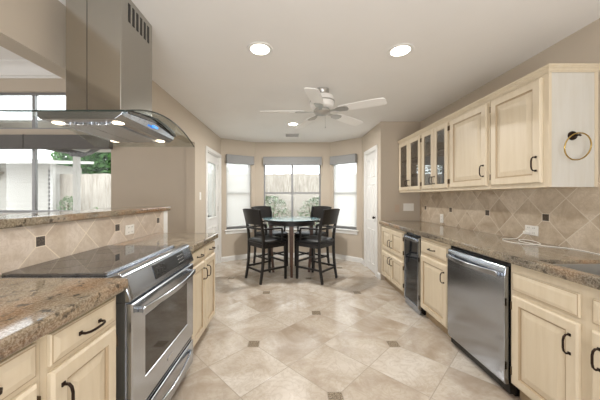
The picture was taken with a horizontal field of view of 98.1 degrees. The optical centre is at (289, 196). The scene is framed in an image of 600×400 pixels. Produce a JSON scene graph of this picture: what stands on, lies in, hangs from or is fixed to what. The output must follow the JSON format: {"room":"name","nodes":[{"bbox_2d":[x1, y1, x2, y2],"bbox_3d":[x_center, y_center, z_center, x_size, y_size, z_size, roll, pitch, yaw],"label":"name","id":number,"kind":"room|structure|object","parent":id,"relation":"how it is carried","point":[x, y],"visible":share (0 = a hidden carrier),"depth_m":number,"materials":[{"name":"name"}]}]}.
{"room":"kitchen","nodes":[
{"label":"kitchen","id":0,"kind":"room"},
{"bbox_2d":[0,46,22,57],"bbox_3d":[-3.735,-2.025,1.085,4.730,0.100,5.770,0,0,0],"label":"ceiling","id":1,"kind":"structure","parent":0,"point":[4,53],"depth_m":3.60,"materials":[{"name":"white paint"}]},
{"bbox_2d":[0,129,88,134],"bbox_3d":[-3.800,-0.955,3.913,2.300,0.100,0.125,0,0,0],"label":"wall","id":2,"kind":"structure","parent":0,"point":[2,131],"depth_m":3.85,"materials":[{"name":"beige paint"}]},
{"bbox_2d":[0,58,185,232],"bbox_3d":[-3.695,-0.350,3.837,4.610,3.250,0.275,0,0,0],"label":"wall","id":3,"kind":"structure","parent":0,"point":[142,174],"depth_m":3.85,"materials":[{"name":"beige paint"}]},
{"bbox_2d":[0,134,23,148],"bbox_3d":[-4.423,-0.805,3.803,1.115,0.204,0.090,0,0,0],"label":"roller shade","id":4,"kind":"object","parent":3,"relation":"attached to","point":[6,141],"visible":0.71,"depth_m":3.76,"materials":[{"name":"grey fabric"}]},
{"bbox_2d":[0,93,69,128],"bbox_3d":[-3.800,-1.288,3.928,2.300,0.565,0.045,0,0,0],"label":"window","id":5,"kind":"structure","parent":3,"relation":"attached to","point":[34,95],"depth_m":3.91,"materials":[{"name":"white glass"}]},
{"bbox_2d":[0,149,70,214],"bbox_3d":[-3.800,-0.292,3.882,2.380,1.225,0.135,0,0,0],"label":"window","id":6,"kind":"structure","parent":3,"relation":"attached to","point":[34,151],"depth_m":3.91,"materials":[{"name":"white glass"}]},
{"bbox_2d":[23,134,112,148],"bbox_3d":[-3.237,-0.805,3.803,1.235,0.204,0.090,0,0,0],"label":"roller shade","id":7,"kind":"object","parent":3,"relation":"attached to","point":[29,141],"visible":0.83,"depth_m":3.76,"materials":[{"name":"grey fabric"}]},
{"bbox_2d":[0,0,220,232],"bbox_3d":[-1.423,-0.350,1.710,0.125,3.250,6.820,0,0,0],"label":"wall","id":8,"kind":"structure","parent":0,"point":[33,30],"depth_m":1.57,"materials":[{"name":"beige paint"}]},
{"bbox_2d":[208,162,214,217],"bbox_3d":[-1.419,-0.122,4.635,0.004,0.970,0.514,0,0,0],"label":"blind","id":9,"kind":"object","parent":8,"relation":"attached to","point":[211,165],"depth_m":4.69,"materials":[{"name":"white fabric"}]},
{"bbox_2d":[208,153,217,264],"bbox_3d":[-1.385,0.258,4.640,0.108,2.018,0.772,0,0,0],"label":"door","id":10,"kind":"structure","parent":8,"relation":"in","point":[212,160],"depth_m":4.77,"materials":[{"name":"white paint"}]},
{"bbox_2d":[205,146,220,262],"bbox_3d":[-1.401,0.224,4.635,0.118,2.102,0.914,0,0,0],"label":"door frame","id":11,"kind":"structure","parent":8,"relation":"attached to","point":[209,150],"depth_m":4.95,"materials":[{"name":"white paint"}]},
{"bbox_2d":[221,138,254,256],"bbox_3d":[-1.084,0.060,5.353,0.798,2.430,0.125,0,0,-33],"label":"wall","id":12,"kind":"structure","parent":0,"point":[231,244],"depth_m":5.24,"materials":[{"name":"beige paint"}]},
{"bbox_2d":[221,253,253,261],"bbox_3d":[-1.046,1.228,5.294,0.738,0.095,0.014,0,0,-33],"label":"baseboard","id":13,"kind":"structure","parent":12,"relation":"attached to","point":[243,256],"depth_m":5.25,"materials":[{"name":"white paint"}]},
{"bbox_2d":[224,227,251,233],"bbox_3d":[-1.054,-0.003,5.336,0.620,1.485,0.135,0,0,-33],"label":"window","id":14,"kind":"structure","parent":12,"relation":"in","point":[235,230],"depth_m":5.27,"materials":[{"name":"white wood"}]},
{"bbox_2d":[226,154,253,227],"bbox_3d":[-1.019,-0.111,5.287,0.575,1.462,0.128,0,0,-33],"label":"roller shade","id":15,"kind":"object","parent":12,"relation":"attached to","point":[237,166],"visible":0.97,"depth_m":5.31,"materials":[{"name":"grey fabric"}]},
{"bbox_2d":[255,142,330,252],"bbox_3d":[0.059,0.060,5.562,1.657,2.430,0.125,0,0,0],"label":"wall","id":16,"kind":"structure","parent":0,"point":[262,149],"depth_m":5.50,"materials":[{"name":"beige paint"}]},
{"bbox_2d":[263,157,321,164],"bbox_3d":[0.050,-0.755,5.453,1.220,0.174,0.090,0,0,0],"label":"roller shade","id":17,"kind":"object","parent":16,"relation":"attached to","point":[266,160],"visible":1,"depth_m":5.41,"materials":[{"name":"grey fabric"}]},
{"bbox_2d":[264,165,320,232],"bbox_3d":[0.048,0.007,5.532,1.296,1.505,0.135,0,0,0],"label":"window","id":18,"kind":"structure","parent":16,"relation":"in","point":[291,192],"depth_m":5.56,"materials":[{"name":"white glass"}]},
{"bbox_2d":[256,253,329,256],"bbox_3d":[0.059,1.228,5.493,1.597,0.095,0.014,0,0,0],"label":"baseboard","id":19,"kind":"structure","parent":16,"relation":"attached to","point":[276,255],"depth_m":5.49,"materials":[{"name":"white paint"}]},
{"bbox_2d":[59,0,599,141],"bbox_3d":[0.320,-1.215,1.920,3.600,0.120,7.440,0,0,0],"label":"ceiling","id":20,"kind":"structure","parent":0,"point":[201,58],"depth_m":2.08,"materials":[{"name":"white paint"}]},
{"bbox_2d":[0,0,193,146],"bbox_3d":[-1.081,-0.753,1.532,0.738,0.802,0.809,0,0,0],"label":"range hood","id":21,"kind":"object","parent":20,"relation":"attached to","point":[109,42],"visible":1,"depth_m":1.43,"materials":[{"name":"metal"}]},
{"bbox_2d":[37,111,175,142],"bbox_3d":[-0.965,-0.403,1.470,0.410,0.102,0.540,0,0,0],"label":"hood","id":22,"kind":"object","parent":21,"relation":"attached to","point":[130,126],"depth_m":1.34,"materials":[{"name":"silver metal"}]},
{"bbox_2d":[247,41,272,56],"bbox_3d":[-0.234,-1.151,2.030,0.204,0.006,0.204,0,0,0],"label":"recessed light","id":23,"kind":"object","parent":20,"relation":"in","point":[258,48],"visible":1,"depth_m":2.02,"materials":[{"name":"white paint"}]},
{"bbox_2d":[284,133,299,136],"bbox_3d":[0.040,-1.149,4.840,0.280,0.010,0.280,0,0,0],"label":"ceiling vent","id":24,"kind":"object","parent":20,"relation":"in","point":[286,134],"visible":1,"depth_m":4.77,"materials":[{"name":"white metal"}]},
{"bbox_2d":[287,122,298,125],"bbox_3d":[0.047,-1.151,4.110,0.204,0.006,0.204,0,0,0],"label":"recessed light","id":25,"kind":"object","parent":20,"relation":"in","point":[289,123],"visible":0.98,"depth_m":4.12,"materials":[{"name":"white paint"}]},
{"bbox_2d":[260,87,386,128],"bbox_3d":[0.302,-0.944,2.791,1.246,0.420,1.284,0,0,0],"label":"ceiling fan","id":26,"kind":"object","parent":20,"relation":"hanging from","point":[322,101],"visible":1,"depth_m":2.70,"materials":[{"name":"silver metal"}]},
{"bbox_2d":[387,43,414,57],"bbox_3d":[0.870,-1.151,2.050,0.204,0.006,0.204,0,0,0],"label":"recessed light","id":27,"kind":"object","parent":20,"relation":"in","point":[403,49],"visible":1,"depth_m":2.04,"materials":[{"name":"white paint"}]},
{"bbox_2d":[171,257,520,399],"bbox_3d":[-2.000,1.335,1.920,8.200,0.120,7.440,0,0,0],"label":"floor","id":28,"kind":"structure","parent":0,"point":[353,335],"depth_m":2.25,"materials":[{"name":"tile"}]},
{"bbox_2d":[0,339,40,399],"bbox_3d":[-1.028,0.846,0.602,0.651,0.859,0.374,0,0,0],"label":"base cabinet","id":29,"kind":"object","parent":28,"relation":"on","point":[19,371],"visible":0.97,"depth_m":0.72,"materials":[{"name":"beige wood"}]},
{"bbox_2d":[0,278,127,360],"bbox_3d":[-1.036,0.386,0.682,0.632,0.052,0.965,0,0,0],"label":"countertop","id":30,"kind":"structure","parent":29,"relation":"on","point":[31,309],"depth_m":0.90,"materials":[{"name":"stone"}]},
{"bbox_2d":[40,296,117,399],"bbox_3d":[-1.028,0.846,0.963,0.651,0.859,0.345,0,0,0],"label":"base cabinet","id":31,"kind":"object","parent":28,"relation":"on","point":[78,358],"visible":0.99,"depth_m":0.93,"materials":[{"name":"beige wood"}]},
{"bbox_2d":[0,244,195,399],"bbox_3d":[-1.002,0.811,1.550,0.694,0.928,0.764,0,0,0],"label":"electric range","id":32,"kind":"object","parent":28,"relation":"on","point":[154,314],"visible":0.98,"depth_m":1.40,"materials":[{"name":"metal"}]},
{"bbox_2d":[2,245,173,275],"bbox_3d":[-1.101,0.360,1.569,0.496,0.019,0.707,0,0,0],"label":"cooktop","id":33,"kind":"object","parent":32,"relation":"in","point":[108,260],"depth_m":1.42,"materials":[{"name":"glass"}]},
{"bbox_2d":[191,240,215,347],"bbox_3d":[-1.028,0.846,2.275,0.651,0.859,0.650,0,0,0],"label":"base cabinet","id":34,"kind":"object","parent":28,"relation":"on","point":[203,261],"visible":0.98,"depth_m":2.22,"materials":[{"name":"beige wood"}]},
{"bbox_2d":[113,233,217,251],"bbox_3d":[-1.036,0.386,2.279,0.632,0.052,0.682,0,0,0],"label":"countertop","id":35,"kind":"structure","parent":34,"relation":"on","point":[195,241],"depth_m":2.20,"materials":[{"name":"stone"}]},
{"bbox_2d":[243,209,286,284],"bbox_3d":[-0.411,0.725,4.061,0.580,1.104,0.502,0,0,-40],"label":"counter chair","id":36,"kind":"object","parent":28,"relation":"on","point":[252,216],"visible":1,"depth_m":3.96,"materials":[{"name":"brown wood"}]},
{"bbox_2d":[249,235,286,243],"bbox_3d":[-0.361,0.664,4.103,0.450,0.069,0.474,0,0,-40],"label":"seat cushion","id":37,"kind":"object","parent":36,"relation":"on","point":[269,239],"depth_m":3.98,"materials":[{"name":"black leather"}]},
{"bbox_2d":[251,206,287,265],"bbox_3d":[-0.392,0.725,4.843,0.502,1.104,0.580,0,0,-44],"label":"counter chair","id":38,"kind":"object","parent":28,"relation":"on","point":[266,211],"visible":0.37,"depth_m":4.80,"materials":[{"name":"brown wood"}]},
{"bbox_2d":[256,230,287,235],"bbox_3d":[-0.346,0.664,4.796,0.474,0.069,0.450,0,0,-44],"label":"seat cushion","id":39,"kind":"object","parent":38,"relation":"on","point":[275,233],"depth_m":4.73,"materials":[{"name":"black leather"}]},
{"bbox_2d":[263,216,319,277],"bbox_3d":[0.020,0.819,4.420,0.968,0.914,0.968,0,0,0],"label":"dining table","id":40,"kind":"object","parent":28,"relation":"on","point":[291,222],"visible":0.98,"depth_m":4.14,"materials":[{"name":"clear glass"}]},
{"bbox_2d":[294,206,331,268],"bbox_3d":[0.443,0.725,4.843,0.502,1.104,0.580,0,0,45],"label":"counter chair","id":41,"kind":"object","parent":28,"relation":"on","point":[316,211],"visible":0.35,"depth_m":4.80,"materials":[{"name":"brown wood"}]},
{"bbox_2d":[294,230,326,235],"bbox_3d":[0.397,0.664,4.796,0.474,0.069,0.450,0,0,45],"label":"seat cushion","id":42,"kind":"object","parent":41,"relation":"on","point":[304,233],"depth_m":4.72,"materials":[{"name":"black leather"}]},
{"bbox_2d":[296,208,339,284],"bbox_3d":[0.451,0.725,4.061,0.580,1.104,0.502,0,0,40],"label":"counter chair","id":43,"kind":"object","parent":28,"relation":"on","point":[328,216],"visible":1,"depth_m":3.95,"materials":[{"name":"brown wood"}]},
{"bbox_2d":[296,235,333,243],"bbox_3d":[0.401,0.664,4.103,0.450,0.069,0.474,0,0,40],"label":"seat cushion","id":44,"kind":"object","parent":43,"relation":"on","point":[313,239],"depth_m":3.98,"materials":[{"name":"black leather"}]},
{"bbox_2d":[381,224,406,295],"bbox_3d":[1.667,0.846,3.565,0.647,0.859,0.830,0,0,0],"label":"base cabinet","id":45,"kind":"object","parent":28,"relation":"on","point":[392,239],"visible":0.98,"depth_m":3.50,"materials":[{"name":"beige wood"}]},
{"bbox_2d":[404,232,425,314],"bbox_3d":[1.675,0.848,2.965,0.630,0.855,0.356,0,0,0],"label":"wine fridge","id":46,"kind":"object","parent":28,"relation":"on","point":[412,242],"visible":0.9,"depth_m":2.93,"materials":[{"name":"black metal"}]},
{"bbox_2d":[420,237,450,337],"bbox_3d":[1.667,0.846,2.526,0.647,0.859,0.508,0,0,0],"label":"base cabinet","id":47,"kind":"object","parent":28,"relation":"on","point":[434,261],"visible":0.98,"depth_m":2.49,"materials":[{"name":"beige wood"}]},
{"bbox_2d":[446,246,519,395],"bbox_3d":[1.636,0.849,1.957,0.668,0.852,0.604,0,0,0],"label":"dishwasher","id":48,"kind":"object","parent":28,"relation":"on","point":[478,285],"visible":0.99,"depth_m":1.84,"materials":[{"name":"silver metal"}]},
{"bbox_2d":[510,264,599,399],"bbox_3d":[1.667,0.846,1.223,0.647,0.859,0.846,0,0,0],"label":"base cabinet","id":49,"kind":"object","parent":28,"relation":"on","point":[555,321],"visible":1,"depth_m":1.37,"materials":[{"name":"beige wood"}]},
{"bbox_2d":[379,221,599,289],"bbox_3d":[1.675,0.386,2.140,0.630,0.052,3.680,0,0,0],"label":"countertop","id":50,"kind":"structure","parent":49,"relation":"on","point":[543,259],"depth_m":1.78,"materials":[{"name":"stone"}]},
{"bbox_2d":[502,231,599,254],"bbox_3d":[1.864,0.320,1.865,0.237,0.079,0.730,0,0,0],"label":"charger","id":51,"kind":"object","parent":50,"relation":"on","point":[524,232],"visible":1,"depth_m":2.00,"materials":[{"name":"white plastic"}]},
{"bbox_2d":[555,264,599,275],"bbox_3d":[1.643,0.491,1.169,0.433,0.224,0.616,0,0,0],"label":"sink","id":52,"kind":"object","parent":50,"relation":"in","point":[594,269],"visible":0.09,"depth_m":1.47,"materials":[{"name":"metal"}]},
{"bbox_2d":[331,137,361,257],"bbox_3d":[1.165,0.060,5.312,0.771,2.430,0.125,0,0,41],"label":"wall","id":53,"kind":"structure","parent":0,"point":[345,244],"depth_m":5.18,"materials":[{"name":"beige paint"}]},
{"bbox_2d":[330,154,356,227],"bbox_3d":[1.084,-0.111,5.262,0.575,1.462,0.128,0,0,41],"label":"window","id":54,"kind":"structure","parent":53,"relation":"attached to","point":[345,166],"depth_m":5.27,"materials":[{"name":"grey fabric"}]},
{"bbox_2d":[332,227,357,234],"bbox_3d":[1.124,-0.003,5.308,0.625,1.485,0.135,0,0,41],"label":"window","id":55,"kind":"structure","parent":53,"relation":"in","point":[344,230],"depth_m":5.24,"materials":[{"name":"white wood"}]},
{"bbox_2d":[330,253,360,262],"bbox_3d":[1.119,1.228,5.260,0.711,0.095,0.014,0,0,41],"label":"baseboard","id":56,"kind":"structure","parent":53,"relation":"attached to","point":[337,256],"depth_m":5.22,"materials":[{"name":"white paint"}]},
{"bbox_2d":[362,122,386,279],"bbox_3d":[1.440,0.060,4.522,0.100,2.430,1.075,0,0,0],"label":"wall","id":57,"kind":"structure","parent":0,"point":[376,135],"depth_m":4.04,"materials":[{"name":"beige paint"}]},
{"bbox_2d":[367,152,374,272],"bbox_3d":[1.392,0.258,4.470,0.090,2.018,0.552,0,0,0],"label":"door","id":58,"kind":"structure","parent":57,"relation":"in","point":[371,157],"depth_m":4.47,"materials":[{"name":"white paint"}]},
{"bbox_2d":[364,144,377,276],"bbox_3d":[1.431,0.221,4.470,0.118,2.108,0.716,0,0,0],"label":"door frame","id":59,"kind":"structure","parent":57,"relation":"attached to","point":[371,150],"depth_m":4.17,"materials":[{"name":"white paint"}]},
{"bbox_2d":[387,122,419,220],"bbox_3d":[1.795,0.060,4.035,0.610,2.430,0.100,0,0,0],"label":"wall","id":60,"kind":"structure","parent":0,"point":[396,131],"depth_m":3.98,"materials":[{"name":"beige paint"}]},
{"bbox_2d":[403,203,413,210],"bbox_3d":[1.815,0.155,3.979,0.160,0.115,0.010,0,0,0],"label":"light switch","id":61,"kind":"object","parent":60,"relation":"attached to","point":[406,206],"visible":1,"depth_m":3.98,"materials":[{"name":"white plastic"}]},
{"bbox_2d":[420,18,599,173],"bbox_3d":[2.062,0.060,1.190,0.125,2.430,5.780,0,0,0],"label":"wall","id":62,"kind":"structure","parent":0,"point":[582,46],"depth_m":1.98,"materials":[{"name":"beige paint"}]},
{"bbox_2d":[399,134,427,192],"bbox_3d":[1.807,-0.436,3.640,0.378,0.743,0.680,0,0,0],"label":"upper cabinet","id":63,"kind":"object","parent":62,"relation":"attached to","point":[410,151],"visible":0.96,"depth_m":3.75,"materials":[{"name":"beige wood"}]},
{"bbox_2d":[402,157,417,162],"bbox_3d":[1.845,-0.533,3.640,0.281,0.016,0.644,0,0,0],"label":"shelf","id":64,"kind":"object","parent":63,"relation":"attached to","point":[414,160],"depth_m":3.85,"materials":[{"name":"beige wood"}]},
{"bbox_2d":[398,63,599,143],"bbox_3d":[1.817,-0.827,2.813,0.357,0.038,2.334,0,0,0],"label":"crown molding","id":65,"kind":"structure","parent":63,"relation":"attached to","point":[551,67],"depth_m":1.87,"materials":[{"name":"beige wood"}]},
{"bbox_2d":[421,120,458,191],"bbox_3d":[1.807,-0.436,3.009,0.378,0.743,0.573,0,0,0],"label":"upper cabinet","id":66,"kind":"object","parent":62,"relation":"attached to","point":[435,141],"visible":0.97,"depth_m":3.04,"materials":[{"name":"beige wood"}]},
{"bbox_2d":[425,148,443,154],"bbox_3d":[1.845,-0.533,3.009,0.281,0.016,0.537,0,0,0],"label":"shelf","id":67,"kind":"object","parent":66,"relation":"attached to","point":[440,152],"depth_m":3.14,"materials":[{"name":"beige wood"}]},
{"bbox_2d":[425,168,443,172],"bbox_3d":[1.845,-0.313,3.009,0.281,0.016,0.537,0,0,0],"label":"shelf","id":68,"kind":"object","parent":66,"relation":"attached to","point":[441,170],"depth_m":3.24,"materials":[{"name":"beige wood"}]},
{"bbox_2d":[449,100,519,190],"bbox_3d":[1.807,-0.436,2.446,0.378,0.743,0.541,0,0,0],"label":"upper cabinet","id":69,"kind":"object","parent":62,"relation":"attached to","point":[470,131],"visible":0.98,"depth_m":2.37,"materials":[{"name":"beige wood"}]},
{"bbox_2d":[420,174,599,252],"bbox_3d":[1.996,0.165,1.393,0.008,0.620,5.185,0,0,0],"label":"backsplash","id":70,"kind":"structure","parent":62,"relation":"attached to","point":[565,217],"depth_m":2.19,"materials":[{"name":"tile"}]},
{"bbox_2d":[525,225,538,235],"bbox_3d":[1.987,0.275,2.140,0.009,0.080,0.116,0,0,0],"label":"wall outlet","id":71,"kind":"object","parent":62,"relation":"attached to","point":[533,230],"visible":0.99,"depth_m":2.13,"materials":[{"name":"white plastic"}]},
{"bbox_2d":[490,72,598,188],"bbox_3d":[1.807,-0.436,1.927,0.378,0.743,0.489,0,0,0],"label":"upper cabinet","id":72,"kind":"object","parent":62,"relation":"attached to","point":[531,123],"visible":1,"depth_m":1.69,"materials":[{"name":"beige wood"}]},
{"bbox_2d":[564,131,591,160],"bbox_3d":[1.817,-0.329,1.655,0.174,0.194,0.061,0,0,0],"label":"towel ring","id":73,"kind":"object","parent":72,"relation":"attached to","point":[572,135],"visible":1,"depth_m":1.64,"materials":[{"name":"gold metal"}]},
{"bbox_3d":[-1.417,0.713,0.595,0.115,1.125,4.550,0,0,0],"label":"wall","id":74,"kind":"structure","parent":0,"visible":0},
{"bbox_2d":[0,211,163,276],"bbox_3d":[-1.356,0.312,0.790,0.008,0.325,3.980,0,0,0],"label":"tile","id":75,"kind":"structure","parent":74,"relation":"attached to","point":[20,247],"depth_m":1.56,"materials":[{"name":"beige tile"}]},
{"bbox_2d":[125,224,133,234],"bbox_3d":[-1.347,0.275,2.190,0.009,0.080,0.116,0,0,0],"label":"wall outlet","id":76,"kind":"object","parent":75,"relation":"attached to","point":[129,229],"visible":1,"depth_m":2.18,"materials":[{"name":"white plastic"}]},
{"bbox_2d":[0,206,170,228],"bbox_3d":[-1.502,0.126,0.850,0.355,0.046,4.100,0,0,0],"label":"bar ledge","id":77,"kind":"object","parent":74,"relation":"on","point":[25,219],"visible":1,"depth_m":1.62,"materials":[{"name":"stone"}]},
{"bbox_2d":[164,211,167,232],"bbox_3d":[-1.355,0.713,2.825,0.009,1.125,0.090,0,0,0],"label":"trim","id":78,"kind":"structure","parent":74,"relation":"attached to","point":[165,212],"depth_m":2.83,"materials":[{"name":"white paint"}]},
{"label":"outside","id":79,"kind":"structure","parent":0,"visible":0},
{"bbox_3d":[-1.000,1.455,11.995,30.000,0.240,16.010,0,0,0],"label":"ground","id":80,"kind":"structure","parent":79,"visible":0},
{"bbox_2d":[0,159,93,209],"bbox_3d":[-10.990,0.015,8.525,7.500,2.640,2.150,0,0,0],"label":"building","id":81,"kind":"structure","parent":80,"relation":"on","point":[15,174],"depth_m":8.34,"materials":[{"name":"white"}]},
{"bbox_2d":[48,170,49,209],"bbox_3d":[-7.600,0.185,8.200,0.055,2.300,0.055,0,0,22],"label":"chain","id":82,"kind":"object","parent":81,"relation":"hanging from","point":[48,170],"visible":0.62,"depth_m":8.19,"materials":[{"name":"grey metal"}]},
{"bbox_2d":[0,120,110,209],"bbox_3d":[-3.950,0.055,5.150,3.100,2.560,2.100,0,0,0],"label":"patio cover","id":83,"kind":"object","parent":80,"relation":"on","point":[76,154],"visible":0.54,"depth_m":5.76,"materials":[{"name":"white paint"}]},
{"bbox_2d":[56,196,72,209],"bbox_3d":[-6.995,0.645,8.201,0.700,1.383,0.474,0,0,0],"label":"shrub","id":84,"kind":"object","parent":80,"relation":"on","point":[69,199],"visible":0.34,"depth_m":8.16,"materials":[{"name":"green plant"}]},
{"bbox_2d":[50,152,110,173],"bbox_3d":[-7.889,-0.613,10.904,4.259,3.898,1.927,0,0,0],"label":"tree","id":85,"kind":"object","parent":80,"relation":"on","point":[100,165],"visible":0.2,"depth_m":10.30,"materials":[{"name":"green plant"}]},
{"bbox_2d":[60,173,318,226],"bbox_3d":[-1.043,0.279,8.621,13.114,2.112,0.070,0,0,0],"label":"fence","id":86,"kind":"object","parent":80,"relation":"on","point":[95,188],"visible":0.12,"depth_m":8.59,"materials":[{"name":"beige wood"}]},
{"bbox_2d":[265,196,290,226],"bbox_3d":[-0.551,0.638,7.600,1.325,1.402,0.899,0,0,0],"label":"shrub","id":87,"kind":"object","parent":80,"relation":"on","point":[267,198],"visible":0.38,"depth_m":7.51,"materials":[{"name":"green plant"}]},
{"bbox_2d":[297,197,318,226],"bbox_3d":[0.802,0.664,7.699,1.267,1.351,0.884,0,0,0],"label":"shrub","id":88,"kind":"object","parent":80,"relation":"on","point":[312,200],"visible":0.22,"depth_m":7.64,"materials":[{"name":"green plant"}]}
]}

